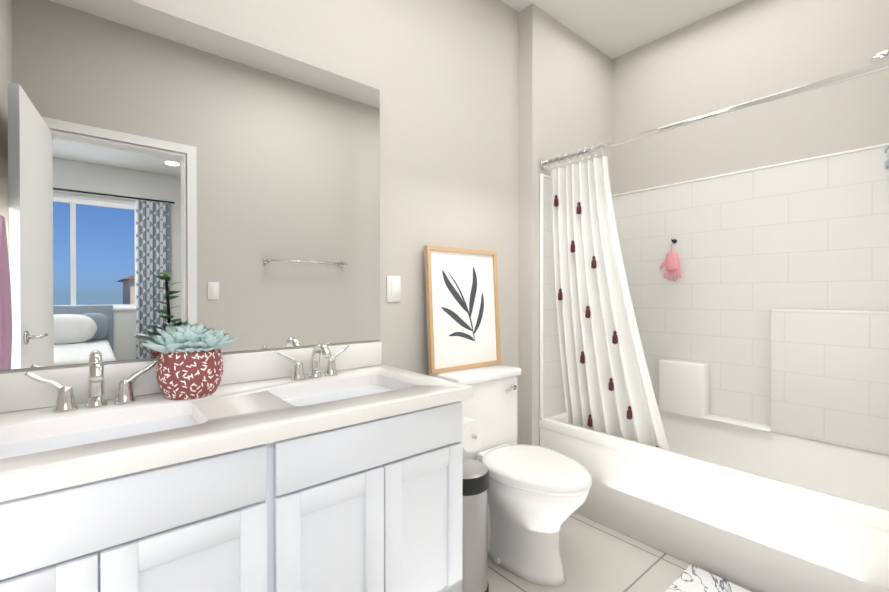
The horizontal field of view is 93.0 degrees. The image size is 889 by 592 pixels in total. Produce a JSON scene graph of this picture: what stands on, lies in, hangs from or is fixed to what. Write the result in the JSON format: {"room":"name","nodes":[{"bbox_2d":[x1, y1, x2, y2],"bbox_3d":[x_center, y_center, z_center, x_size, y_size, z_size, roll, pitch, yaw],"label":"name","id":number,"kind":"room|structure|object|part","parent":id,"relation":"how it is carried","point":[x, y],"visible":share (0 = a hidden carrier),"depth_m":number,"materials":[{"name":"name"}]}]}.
{"room":"bathroom","nodes":[
{"label":"bathroom","id":0,"kind":"room"},
{"bbox_2d":[0,341,381,412],"bbox_3d":[-0.755,0.247,1.402,1.258,0.100,0.019,0,0,-40],"label":"backsplash","id":1,"kind":"structure","parent":0,"relation":"attached to","point":[254,366],"depth_m":1.42,"materials":[{"name":"white stone"}]},
{"bbox_2d":[0,0,518,443],"bbox_3d":[-0.496,-0.238,1.710,2.297,2.740,0.120,0,0,-40],"label":"wall","id":2,"kind":"structure","parent":0,"point":[442,76],"depth_m":1.96,"materials":[{"name":"grey paint"}]},
{"bbox_2d":[0,0,379,369],"bbox_3d":[-0.759,-0.345,1.404,1.255,1.067,0.006,0,0,-40],"label":"mirror","id":3,"kind":"object","parent":2,"relation":"attached to","point":[160,169],"visible":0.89,"depth_m":1.32,"materials":[{"name":"clear glass"}]},
{"bbox_2d":[387,276,400,301],"bbox_3d":[-0.222,-0.030,1.856,0.070,0.116,0.010,0,0,-40],"label":"light switch","id":4,"kind":"object","parent":2,"relation":"attached to","point":[393,288],"visible":1,"depth_m":1.85,"materials":[{"name":"white plastic"}]},
{"bbox_2d":[518,3,611,445],"bbox_3d":[0.790,-0.243,2.728,0.983,2.740,0.217,0,0,-40],"label":"wall","id":5,"kind":"structure","parent":0,"point":[565,89],"depth_m":2.39,"materials":[{"name":"grey paint"}]},
{"bbox_2d":[488,512,689,591],"bbox_3d":[0.433,1.184,1.375,3.280,0.100,1.840,0,0,-40],"label":"floor","id":6,"kind":"structure","parent":0,"point":[597,557],"depth_m":1.76,"materials":[{"name":"tile"}]},
{"bbox_2d":[0,384,483,591],"bbox_3d":[-0.534,0.735,1.247,1.390,0.795,0.544,0,0,-40],"label":"bathroom vanity","id":7,"kind":"object","parent":6,"relation":"on","point":[321,467],"depth_m":1.01,"materials":[{"name":"white wood"}]},
{"bbox_3d":[-0.773,0.517,0.702,0.187,0.058,0.019,0,0,-40],"label":"door rail","id":8,"kind":"part","parent":7,"relation":"part of","materials":[{"name":"white wood"}]},
{"bbox_3d":[-0.655,0.415,0.800,0.610,0.127,0.019,0,0,-40],"label":"drawer","id":9,"kind":"part","parent":7,"relation":"part of","materials":[{"name":"white wood"}]},
{"bbox_3d":[-0.538,0.515,0.899,0.187,0.058,0.019,0,0,-40],"label":"door rail","id":10,"kind":"part","parent":7,"relation":"part of","materials":[{"name":"white wood"}]},
{"bbox_3d":[-0.541,0.755,0.904,0.187,0.422,0.009,0,0,-40],"label":"door panel","id":11,"kind":"part","parent":7,"relation":"part of","materials":[{"name":"white wood"}]},
{"bbox_2d":[0,365,472,504],"bbox_3d":[-0.574,0.318,1.196,1.270,0.040,0.566,0,0,-40],"label":"countertop","id":12,"kind":"structure","parent":7,"relation":"on","point":[243,415],"depth_m":1.04,"materials":[{"name":"white stone"}]},
{"bbox_2d":[20,360,157,412],"bbox_3d":[-0.913,0.234,1.107,0.281,0.129,0.139,0,0,-40],"label":"faucet","id":13,"kind":"object","parent":12,"relation":"on","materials":[{"name":"silver metal"}]},
{"bbox_2d":[0,409,187,452],"bbox_3d":[-0.797,0.409,0.971,0.422,0.164,0.282,0,0,-40],"label":"sink","id":14,"kind":"object","parent":12,"relation":"in","point":[82,432],"depth_m":1.04,"materials":[{"name":"white ceramic"}]},
{"bbox_2d":[156,348,222,399],"bbox_3d":[-0.758,0.224,1.262,0.172,0.145,0.172,0,0,-40],"label":"pot","id":15,"kind":"object","parent":12,"relation":"on","point":[181,373],"depth_m":1.19,"materials":[{"name":"ceramic"}]},
{"bbox_2d":[141,323,239,399],"bbox_3d":[-0.747,0.189,1.254,0.255,0.216,0.198,0,0,-40],"label":"succulent","id":16,"kind":"object","parent":12,"relation":"on","point":[189,363],"visible":1,"depth_m":1.20,"materials":[{"name":"red ceramic"}]},
{"bbox_2d":[272,343,351,380],"bbox_3d":[-0.443,0.232,1.503,0.281,0.129,0.139,0,0,-40],"label":"faucet","id":17,"kind":"object","parent":12,"relation":"on","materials":[{"name":"silver metal"}]},
{"bbox_2d":[288,381,391,404],"bbox_3d":[-0.327,0.407,1.366,0.422,0.164,0.282,0,0,-40],"label":"sink","id":18,"kind":"object","parent":12,"relation":"in","point":[317,394],"depth_m":1.47,"materials":[{"name":"white ceramic"}]},
{"bbox_3d":[-0.291,0.514,1.107,0.182,0.058,0.019,0,0,-40],"label":"door rail","id":19,"kind":"part","parent":7,"relation":"part of","materials":[{"name":"white wood"}]},
{"bbox_3d":[-0.294,0.754,1.112,0.182,0.422,0.009,0,0,-40],"label":"door panel","id":20,"kind":"part","parent":7,"relation":"part of","materials":[{"name":"white wood"}]},
{"bbox_3d":[-0.175,0.413,1.203,0.600,0.127,0.019,0,0,-40],"label":"drawer","id":21,"kind":"part","parent":7,"relation":"part of","materials":[{"name":"white wood"}]},
{"bbox_3d":[-0.060,0.513,1.301,0.182,0.058,0.019,0,0,-40],"label":"door rail","id":22,"kind":"part","parent":7,"relation":"part of","materials":[{"name":"white wood"}]},
{"bbox_3d":[-0.063,0.753,1.306,0.182,0.422,0.009,0,0,-40],"label":"door panel","id":23,"kind":"part","parent":7,"relation":"part of","materials":[{"name":"white wood"}]},
{"bbox_2d":[462,458,488,591],"bbox_3d":[0.083,0.886,1.596,0.192,0.490,0.221,0,0,-40],"label":"trash can","id":24,"kind":"object","parent":6,"relation":"on","point":[475,485],"visible":0.54,"depth_m":1.53,"materials":[{"name":"silver plastic"}]},
{"bbox_3d":[0.074,0.649,1.606,0.182,0.015,0.182,0,0,-40],"label":"lid","id":25,"kind":"part","parent":24,"relation":"part of","materials":[{"name":"silver metal"}]},
{"bbox_2d":[429,364,591,586],"bbox_3d":[0.307,0.742,1.841,0.422,0.776,0.700,0,0,-40],"label":"toilet","id":26,"kind":"object","parent":6,"relation":"on","point":[537,496],"visible":0.83,"depth_m":1.72,"materials":[{"name":"white ceramic"}]},
{"bbox_2d":[424,245,500,373],"bbox_3d":[0.102,0.060,2.067,0.460,0.585,0.056,0,0,-40],"label":"picture frame","id":27,"kind":"object","parent":26,"relation":"on","point":[463,321],"visible":1,"depth_m":2.05,"materials":[{"name":"white paper"}]},
{"bbox_3d":[0.085,0.058,2.056,0.162,0.350,0.020,0,0,-40],"label":"art stem","id":28,"kind":"part","parent":27,"relation":"part of","materials":[{"name":"grey paper"}]},
{"bbox_3d":[0.152,0.373,2.024,0.422,0.038,0.218,0,0,-40],"label":"tank lid","id":29,"kind":"part","parent":26,"relation":"part of","materials":[{"name":"white ceramic"}]},
{"bbox_3d":[0.150,0.582,2.028,0.400,0.378,0.199,0,0,-40],"label":"tank","id":30,"kind":"part","parent":26,"relation":"part of","materials":[{"name":"white ceramic"}]},
{"bbox_3d":[0.316,0.447,2.012,0.068,0.024,0.019,0,0,-40],"label":"lever","id":31,"kind":"part","parent":26,"relation":"part of","materials":[{"name":"silver metal"}]},
{"bbox_3d":[0.333,0.932,1.812,0.372,0.396,0.600,0,0,-40],"label":"bowl","id":32,"kind":"part","parent":26,"relation":"part of","materials":[{"name":"white ceramic"}]},
{"bbox_3d":[0.380,0.712,1.755,0.380,0.044,0.475,0,0,-40],"label":"seat lid","id":33,"kind":"part","parent":26,"relation":"part of","materials":[{"name":"white ceramic"}]},
{"bbox_2d":[665,564,750,591],"bbox_3d":[1.105,1.126,1.387,0.365,0.012,0.675,0,0,-40],"label":"bath mat","id":34,"kind":"object","parent":6,"relation":"on","point":[691,578],"visible":1,"depth_m":1.64,"materials":[{"name":"fabric"}]},
{"bbox_2d":[539,143,888,591],"bbox_3d":[1.319,0.224,2.051,0.803,1.810,1.497,0,0,-40],"label":"bathtub","id":35,"kind":"object","parent":6,"relation":"on","point":[763,324],"visible":0.96,"depth_m":2.06,"materials":[{"name":"white ceramic"}]},
{"bbox_2d":[703,413,771,432],"bbox_3d":[1.578,0.681,2.276,0.110,0.020,0.310,0,0,-40],"label":"shelf","id":36,"kind":"object","parent":35,"relation":"attached to","point":[727,419],"depth_m":2.27,"materials":[{"name":"white plastic"}]},
{"bbox_3d":[1.880,0.380,1.945,0.070,0.627,0.602,0,0,-40],"label":"shelf panel","id":37,"kind":"part","parent":35,"relation":"part of","materials":[{"name":"tile"}]},
{"bbox_2d":[501,0,742,58],"bbox_3d":[0.433,-1.656,1.360,3.280,0.100,1.840,0,0,-40],"label":"ceiling","id":38,"kind":"structure","parent":0,"point":[612,29],"depth_m":2.43,"materials":[{"name":"white paint"}]},
{"bbox_2d":[612,0,888,194],"bbox_3d":[1.674,-0.241,2.347,0.120,2.740,1.503,0,0,-40],"label":"wall","id":39,"kind":"structure","parent":0,"point":[743,51],"depth_m":2.28,"materials":[{"name":"grey paint"}]},
{"bbox_2d":[659,239,680,280],"bbox_3d":[1.372,-0.219,2.560,0.050,0.254,0.128,0,0,-40],"label":"glove","id":40,"kind":"object","parent":39,"relation":"hanging from","point":[671,261],"visible":0.98,"depth_m":2.54,"materials":[{"name":"pink plastic"}]},
{"bbox_2d":[884,146,888,168],"bbox_3d":[1.956,-0.608,1.745,0.202,0.079,0.202,0,0,-40],"label":"shower caddy","id":41,"kind":"object","parent":39,"relation":"attached to","point":[886,161],"visible":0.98,"depth_m":1.85,"materials":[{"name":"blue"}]},
{"bbox_2d":[885,159,888,168],"bbox_3d":[1.957,-0.581,1.745,0.200,0.025,0.200,0,0,-40],"label":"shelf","id":42,"kind":"object","parent":41,"relation":"attached to","point":[887,161],"depth_m":1.85,"materials":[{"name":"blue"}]},
{"bbox_3d":[1.333,-0.234,1.000,2.375,2.740,0.120,0,0,-40],"label":"wall","id":43,"kind":"structure","parent":0,"visible":0},
{"bbox_2d":[540,61,888,168],"bbox_3d":[1.039,-0.743,1.810,0.056,0.056,1.495,0,0,-40],"label":"curtain rod","id":44,"kind":"object","parent":43,"relation":"attached to","point":[872,69],"visible":0.96,"depth_m":1.66,"materials":[{"name":"silver metal"}]},
{"bbox_2d":[547,143,668,449],"bbox_3d":[0.825,0.017,2.161,0.183,1.565,0.630,0,0,-40],"label":"shower curtain","id":45,"kind":"object","parent":44,"relation":"hanging from","point":[608,387],"visible":0.92,"depth_m":2.19,"materials":[{"name":"white fabric"}]},
{"bbox_2d":[869,48,888,64],"bbox_3d":[1.743,-0.966,1.577,0.100,0.178,0.222,0,0,-40],"label":"shower head","id":46,"kind":"object","parent":43,"relation":"attached to","point":[881,57],"visible":0.81,"depth_m":1.61}
]}

